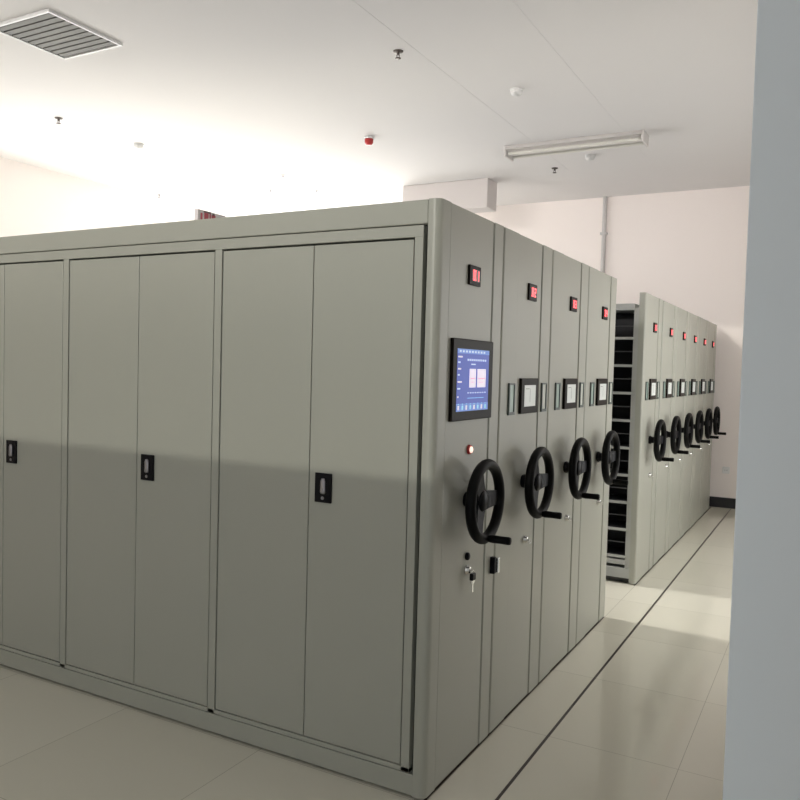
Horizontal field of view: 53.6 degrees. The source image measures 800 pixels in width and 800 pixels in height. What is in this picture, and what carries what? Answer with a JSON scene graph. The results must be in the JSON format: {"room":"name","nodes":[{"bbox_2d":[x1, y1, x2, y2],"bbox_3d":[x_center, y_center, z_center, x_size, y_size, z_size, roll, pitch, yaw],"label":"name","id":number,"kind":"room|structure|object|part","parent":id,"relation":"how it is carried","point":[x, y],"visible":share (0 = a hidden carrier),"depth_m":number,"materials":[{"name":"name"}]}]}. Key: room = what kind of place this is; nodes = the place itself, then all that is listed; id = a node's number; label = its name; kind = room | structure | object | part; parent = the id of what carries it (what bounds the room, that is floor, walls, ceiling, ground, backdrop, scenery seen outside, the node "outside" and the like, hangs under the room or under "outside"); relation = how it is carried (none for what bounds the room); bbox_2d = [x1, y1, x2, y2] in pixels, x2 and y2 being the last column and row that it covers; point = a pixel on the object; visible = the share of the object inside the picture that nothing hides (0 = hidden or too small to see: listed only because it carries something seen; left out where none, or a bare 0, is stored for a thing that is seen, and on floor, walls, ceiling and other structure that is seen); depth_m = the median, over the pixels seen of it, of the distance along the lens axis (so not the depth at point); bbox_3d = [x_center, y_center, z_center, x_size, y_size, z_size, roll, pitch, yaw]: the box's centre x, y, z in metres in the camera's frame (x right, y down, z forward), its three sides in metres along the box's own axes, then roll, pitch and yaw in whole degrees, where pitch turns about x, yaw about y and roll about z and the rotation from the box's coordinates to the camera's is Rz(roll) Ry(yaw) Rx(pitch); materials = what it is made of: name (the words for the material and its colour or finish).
{"room":"archive storage room","nodes":[
{"label":"archive storage room","id":0,"kind":"room"},
{"bbox_2d":[0,157,193,236],"bbox_3d":[-5.768,-0.833,7.955,0.200,4.040,13.100,3,3,29],"label":"wall","id":1,"kind":"structure","parent":0,"point":[33,200],"depth_m":10.21,"materials":[{"name":"white paint"}]},
{"bbox_2d":[0,506,734,799],"bbox_3d":[-1.684,1.447,5.771,9.850,0.120,13.700,3,3,29],"label":"floor","id":2,"kind":"structure","parent":0,"point":[651,725],"depth_m":3.59,"materials":[{"name":"beige tile"}]},
{"bbox_2d":[0,198,511,798],"bbox_3d":[-1.445,0.299,4.203,4.317,2.288,0.661,3,3,29],"label":"shelving unit","id":3,"kind":"object","parent":2,"relation":"on","point":[252,490],"visible":1,"depth_m":3.40,"materials":[{"name":"grey metal"}]},
{"bbox_3d":[-2.316,0.290,4.339,0.478,2.030,0.025,3,3,29],"label":"door","id":4,"kind":"part","parent":3,"relation":"part of","materials":[{"name":"grey metal"}]},
{"bbox_3d":[-2.048,0.277,4.165,0.026,0.088,0.014,3,3,29],"label":"handle lever","id":5,"kind":"part","parent":3,"relation":"part of","materials":[{"name":"silver metal"}]},
{"bbox_3d":[-2.046,0.273,4.172,0.080,0.120,0.010,3,3,29],"label":"door handle","id":6,"kind":"part","parent":3,"relation":"part of","materials":[{"name":"black plastic"}]},
{"bbox_3d":[-1.903,0.310,4.113,0.457,2.030,0.025,3,3,29],"label":"door","id":7,"kind":"part","parent":3,"relation":"part of","materials":[{"name":"grey metal"}]},
{"bbox_3d":[-1.449,0.332,3.864,0.478,2.030,0.025,3,3,29],"label":"door","id":8,"kind":"part","parent":3,"relation":"part of","materials":[{"name":"grey metal"}]},
{"bbox_3d":[-1.181,0.319,3.690,0.026,0.088,0.014,3,3,29],"label":"handle lever","id":9,"kind":"part","parent":3,"relation":"part of","materials":[{"name":"silver metal"}]},
{"bbox_3d":[-1.179,0.315,3.697,0.080,0.120,0.010,3,3,29],"label":"door handle","id":10,"kind":"part","parent":3,"relation":"part of","materials":[{"name":"black plastic"}]},
{"bbox_3d":[-1.036,0.352,3.638,0.457,2.030,0.025,3,3,29],"label":"door","id":11,"kind":"part","parent":3,"relation":"part of","materials":[{"name":"grey metal"}]},
{"bbox_2d":[194,209,225,219],"bbox_3d":[-0.934,-0.871,3.901,0.025,0.105,0.200,3,3,29],"label":"printed box","id":12,"kind":"object","parent":3,"relation":"on","point":[198,213],"visible":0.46,"depth_m":3.84,"materials":[{"name":"white cardboard"}]},
{"bbox_2d":[200,211,215,218],"bbox_3d":[-0.923,-0.878,3.896,0.001,0.085,0.168,3,3,29],"label":"print","id":13,"kind":"object","parent":12,"relation":"attached to","point":[203,214],"depth_m":3.86,"materials":[{"name":"red paper"}]},
{"bbox_3d":[-0.582,0.375,3.389,0.478,2.030,0.025,3,3,29],"label":"door","id":14,"kind":"part","parent":3,"relation":"part of","materials":[{"name":"grey metal"}]},
{"bbox_3d":[-0.314,0.362,3.214,0.026,0.088,0.014,3,3,29],"label":"handle lever","id":15,"kind":"part","parent":3,"relation":"part of","materials":[{"name":"silver metal"}]},
{"bbox_3d":[-0.312,0.358,3.221,0.080,0.120,0.010,3,3,29],"label":"door handle","id":16,"kind":"part","parent":3,"relation":"part of","materials":[{"name":"black plastic"}]},
{"bbox_3d":[-0.168,0.395,3.162,0.457,2.030,0.025,3,3,29],"label":"door","id":17,"kind":"part","parent":3,"relation":"part of","materials":[{"name":"grey metal"}]},
{"bbox_3d":[0.255,0.383,3.279,0.050,2.288,0.648,3,3,29],"label":"panel","id":18,"kind":"part","parent":3,"relation":"part of","materials":[{"name":"grey metal"}]},
{"bbox_3d":[0.428,0.737,3.543,0.034,0.068,0.018,3,3,29],"label":"latch plate","id":19,"kind":"part","parent":3,"relation":"part of","materials":[{"name":"silver metal"}]},
{"bbox_3d":[0.395,0.565,3.205,0.112,0.032,0.033,3,3,29],"label":"crank handle","id":20,"kind":"part","parent":3,"relation":"part of","materials":[{"name":"black plastic"}]},
{"bbox_2d":[488,227,561,732],"bbox_3d":[-1.110,0.288,4.792,4.297,2.295,0.685,3,3,29],"label":"shelving unit","id":21,"kind":"object","parent":2,"relation":"on","point":[524,460],"visible":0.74,"depth_m":3.81,"materials":[{"name":"grey metal"}]},
{"bbox_3d":[0.627,-0.021,3.867,0.018,0.170,0.240,3,3,29],"label":"control panel","id":22,"kind":"part","parent":21,"relation":"part of","materials":[{"name":"black plastic"}]},
{"bbox_3d":[0.720,0.550,3.796,0.112,0.032,0.033,3,3,29],"label":"crank handle","id":23,"kind":"part","parent":21,"relation":"part of","materials":[{"name":"black plastic"}]},
{"bbox_2d":[424,507,710,799],"bbox_3d":[2.026,1.454,6.569,0.010,0.002,8.070,3,3,29],"label":"trim","id":24,"kind":"structure","parent":2,"relation":"in","point":[515,707],"depth_m":3.98,"materials":[{"name":"grey metal"}]},
{"bbox_2d":[538,250,599,681],"bbox_3d":[-0.777,0.272,5.398,4.297,2.295,0.685,3,3,29],"label":"shelving unit","id":25,"kind":"object","parent":2,"relation":"on","point":[565,442],"visible":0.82,"depth_m":4.42,"materials":[{"name":"grey metal"}]},
{"bbox_3d":[0.960,-0.037,4.473,0.018,0.170,0.240,3,3,29],"label":"control panel","id":26,"kind":"part","parent":25,"relation":"part of","materials":[{"name":"black plastic"}]},
{"bbox_3d":[1.053,0.534,4.402,0.112,0.032,0.033,3,3,29],"label":"crank handle","id":27,"kind":"part","parent":25,"relation":"part of","materials":[{"name":"black plastic"}]},
{"bbox_2d":[575,266,627,643],"bbox_3d":[-0.444,0.257,6.004,4.297,2.295,0.685,3,3,29],"label":"shelving unit","id":28,"kind":"object","parent":2,"relation":"on","point":[602,287],"visible":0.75,"depth_m":5.03,"materials":[{"name":"grey metal"}]},
{"bbox_3d":[1.293,-0.052,5.079,0.018,0.170,0.240,3,3,29],"label":"control panel","id":29,"kind":"part","parent":28,"relation":"part of","materials":[{"name":"black plastic"}]},
{"bbox_3d":[1.386,0.519,5.009,0.112,0.032,0.033,3,3,29],"label":"crank handle","id":30,"kind":"part","parent":28,"relation":"part of","materials":[{"name":"black plastic"}]},
{"bbox_2d":[495,509,730,799],"bbox_3d":[1.055,1.520,4.308,0.013,0.002,12.970,3,3,29],"label":"trim","id":31,"kind":"structure","parent":2,"relation":"in","point":[659,597],"depth_m":4.16,"materials":[{"name":"grey metal"}]},
{"bbox_2d":[606,292,673,583],"bbox_3d":[0.336,0.220,7.423,4.297,2.295,0.685,3,3,29],"label":"shelving unit","id":32,"kind":"object","parent":2,"relation":"on","point":[638,328],"visible":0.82,"depth_m":6.40,"materials":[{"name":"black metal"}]},
{"bbox_3d":[0.198,1.248,7.523,4.048,0.145,0.665,3,3,29],"label":"frame","id":33,"kind":"part","parent":32,"relation":"part of","materials":[{"name":"silver metal"}]},
{"bbox_3d":[0.222,0.293,7.487,3.982,1.940,0.629,3,3,29],"label":"file rail","id":34,"kind":"part","parent":32,"relation":"part of","materials":[{"name":"grey metal"}]},
{"bbox_3d":[2.023,0.299,6.498,0.050,2.288,0.685,3,3,29],"label":"panel","id":35,"kind":"part","parent":32,"relation":"part of","materials":[{"name":"grey metal"}]},
{"bbox_3d":[2.072,-0.089,6.498,0.018,0.170,0.240,3,3,29],"label":"control panel","id":36,"kind":"part","parent":32,"relation":"part of","materials":[{"name":"black plastic"}]},
{"bbox_3d":[2.165,0.482,6.427,0.112,0.032,0.033,3,3,29],"label":"crank handle","id":37,"kind":"part","parent":32,"relation":"part of","materials":[{"name":"black plastic"}]},
{"bbox_2d":[652,301,688,564],"bbox_3d":[0.687,0.203,8.063,4.297,2.295,0.685,3,3,29],"label":"shelving unit","id":38,"kind":"object","parent":2,"relation":"on","point":[670,312],"visible":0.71,"depth_m":7.09,"materials":[{"name":"grey metal"}]},
{"bbox_3d":[2.424,-0.105,7.138,0.018,0.170,0.240,3,3,29],"label":"control panel","id":39,"kind":"part","parent":38,"relation":"part of","materials":[{"name":"black plastic"}]},
{"bbox_3d":[2.517,0.466,7.067,0.112,0.032,0.033,3,3,29],"label":"crank handle","id":40,"kind":"part","parent":38,"relation":"part of","materials":[{"name":"black plastic"}]},
{"bbox_2d":[668,307,699,549],"bbox_3d":[1.024,0.188,8.676,4.297,2.295,0.685,3,3,29],"label":"shelving unit","id":41,"kind":"object","parent":2,"relation":"on","point":[683,318],"visible":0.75,"depth_m":7.72,"materials":[{"name":"grey metal"}]},
{"bbox_3d":[2.712,0.267,7.751,0.050,2.288,0.685,3,3,29],"label":"panel","id":42,"kind":"part","parent":41,"relation":"part of","materials":[{"name":"grey metal"}]},
{"bbox_3d":[2.761,-0.121,7.751,0.018,0.170,0.240,3,3,29],"label":"control panel","id":43,"kind":"part","parent":41,"relation":"part of","materials":[{"name":"black plastic"}]},
{"bbox_3d":[2.854,0.450,7.680,0.112,0.032,0.033,3,3,29],"label":"crank handle","id":44,"kind":"part","parent":41,"relation":"part of","materials":[{"name":"black plastic"}]},
{"bbox_2d":[681,313,709,536],"bbox_3d":[1.358,0.172,9.285,4.297,2.295,0.685,3,3,29],"label":"shelving unit","id":45,"kind":"object","parent":2,"relation":"on","point":[694,325],"visible":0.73,"depth_m":8.33,"materials":[{"name":"grey metal"}]},
{"bbox_3d":[3.046,0.251,8.360,0.050,2.288,0.685,3,3,29],"label":"panel","id":46,"kind":"part","parent":45,"relation":"part of","materials":[{"name":"grey metal"}]},
{"bbox_3d":[3.095,-0.137,8.360,0.018,0.170,0.240,3,3,29],"label":"control panel","id":47,"kind":"part","parent":45,"relation":"part of","materials":[{"name":"black plastic"}]},
{"bbox_2d":[691,317,718,525],"bbox_3d":[1.693,0.156,9.894,4.297,2.295,0.685,3,3,29],"label":"shelving unit","id":48,"kind":"object","parent":2,"relation":"on","point":[704,324],"visible":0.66,"depth_m":8.93,"materials":[{"name":"grey metal"}]},
{"bbox_3d":[3.381,0.235,8.969,0.050,2.288,0.685,3,3,29],"label":"panel","id":49,"kind":"part","parent":48,"relation":"part of","materials":[{"name":"grey metal"}]},
{"bbox_3d":[3.430,-0.153,8.969,0.018,0.170,0.240,3,3,29],"label":"control panel","id":50,"kind":"part","parent":48,"relation":"part of","materials":[{"name":"black plastic"}]},
{"bbox_2d":[701,322,725,515],"bbox_3d":[2.027,0.140,10.503,4.297,2.295,0.685,3,3,29],"label":"shelving unit","id":51,"kind":"object","parent":2,"relation":"on","point":[712,327],"visible":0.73,"depth_m":9.54,"materials":[{"name":"grey metal"}]},
{"bbox_3d":[3.715,0.220,9.578,0.050,2.288,0.685,3,3,29],"label":"panel","id":52,"kind":"part","parent":51,"relation":"part of","materials":[{"name":"grey metal"}]},
{"bbox_3d":[3.764,-0.169,9.578,0.018,0.170,0.240,3,3,29],"label":"control panel","id":53,"kind":"part","parent":51,"relation":"part of","materials":[{"name":"black plastic"}]},
{"bbox_2d":[0,0,757,216],"bbox_3d":[-1.573,-2.723,5.602,9.850,0.150,13.700,3,3,29],"label":"ceiling","id":54,"kind":"structure","parent":0,"point":[224,99],"depth_m":6.97,"materials":[{"name":"white paint"}]},
{"bbox_2d":[0,8,122,59],"bbox_3d":[-2.515,-2.672,5.813,0.640,0.020,0.640,3,3,29],"label":"ceiling vent","id":55,"kind":"object","parent":54,"relation":"in","point":[54,33],"visible":1,"depth_m":5.79,"materials":[{"name":"white plastic"}]},
{"bbox_2d":[134,143,143,149],"bbox_3d":[-2.865,-2.780,8.684,0.110,0.056,0.110,3,3,29],"label":"smoke detector","id":56,"kind":"object","parent":54,"relation":"attached to","point":[138,146],"visible":1,"depth_m":8.65,"materials":[{"name":"white plastic"}]},
{"bbox_2d":[364,136,373,145],"bbox_3d":[-0.321,-2.680,8.191,0.104,0.080,0.104,3,3,29],"label":"fire alarm","id":57,"kind":"object","parent":54,"relation":"attached to","point":[368,139],"visible":1,"depth_m":8.15,"materials":[{"name":"red plastic"}]},
{"bbox_2d":[393,49,402,59],"bbox_3d":[-0.014,-2.592,5.947,0.076,0.056,0.076,3,3,29],"label":"sprinkler","id":58,"kind":"object","parent":54,"relation":"attached to","point":[398,52],"visible":1,"depth_m":5.94,"materials":[{"name":"grey metal"}]},
{"bbox_2d":[403,178,496,212],"bbox_3d":[0.632,-2.596,10.209,1.200,0.360,0.310,3,3,29],"label":"ceiling beam","id":59,"kind":"structure","parent":54,"relation":"attached to","point":[473,195],"depth_m":9.97,"materials":[{"name":"grey paint"}]},
{"bbox_2d":[349,0,567,169],"bbox_3d":[0.162,-2.618,6.016,0.024,0.002,7.490,3,3,29],"label":"trim","id":60,"kind":"structure","parent":54,"relation":"attached to","point":[351,1],"depth_m":6.27,"materials":[{"name":"white paint"}]},
{"bbox_2d":[510,87,522,96],"bbox_3d":[0.985,-2.596,6.688,0.110,0.056,0.110,3,3,29],"label":"smoke detector","id":61,"kind":"object","parent":54,"relation":"attached to","point":[515,91],"visible":1,"depth_m":6.65,"materials":[{"name":"white plastic"}]},
{"bbox_2d":[504,129,648,160],"bbox_3d":[1.788,-2.606,8.130,1.444,0.110,0.240,3,3,29],"label":"ceiling lamp","id":62,"kind":"object","parent":54,"relation":"attached to","point":[640,137],"visible":1,"depth_m":8.06,"materials":[{"name":"white metal"}]},
{"bbox_2d":[508,0,649,161],"bbox_3d":[0.976,-2.578,5.569,0.024,0.002,7.490,3,3,29],"label":"trim","id":63,"kind":"structure","parent":54,"relation":"attached to","point":[515,6],"depth_m":6.13,"materials":[{"name":"white paint"}]},
{"bbox_2d":[585,154,594,160],"bbox_3d":[2.077,-2.646,8.655,0.110,0.056,0.110,3,3,29],"label":"smoke detector","id":64,"kind":"object","parent":54,"relation":"attached to","point":[589,157],"visible":1,"depth_m":8.62,"materials":[{"name":"white plastic"}]},
{"bbox_2d":[475,186,749,498],"bbox_3d":[1.572,-0.781,11.514,9.650,4.040,0.200,3,3,29],"label":"wall","id":65,"kind":"structure","parent":0,"point":[687,250],"depth_m":10.23,"materials":[{"name":"white paint"}]},
{"bbox_2d":[600,196,607,272],"bbox_3d":[2.711,-0.785,10.737,0.090,3.907,0.066,3,3,29],"label":"conduit pipe","id":66,"kind":"object","parent":65,"relation":"attached to","point":[603,233],"visible":0.3,"depth_m":10.66,"materials":[{"name":"grey"}]},
{"bbox_2d":[709,496,735,508],"bbox_3d":[1.468,1.174,11.499,9.250,0.130,0.015,3,3,29],"label":"baseboard","id":67,"kind":"structure","parent":65,"relation":"attached to","point":[722,502],"depth_m":10.05,"materials":[{"name":"black"}]},
{"bbox_2d":[722,467,729,473],"bbox_3d":[4.131,0.889,10.031,0.086,0.086,0.011,3,3,29],"label":"wall socket","id":68,"kind":"object","parent":65,"relation":"attached to","point":[726,470],"visible":1,"depth_m":10.03,"materials":[{"name":"white plastic"}]},
{"bbox_2d":[723,0,799,799],"bbox_3d":[1.029,-0.392,1.551,0.600,4.040,0.400,3,3,29],"label":"wall column","id":69,"kind":"structure","parent":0,"point":[762,755],"depth_m":1.51,"materials":[{"name":"white paint"}]}
]}

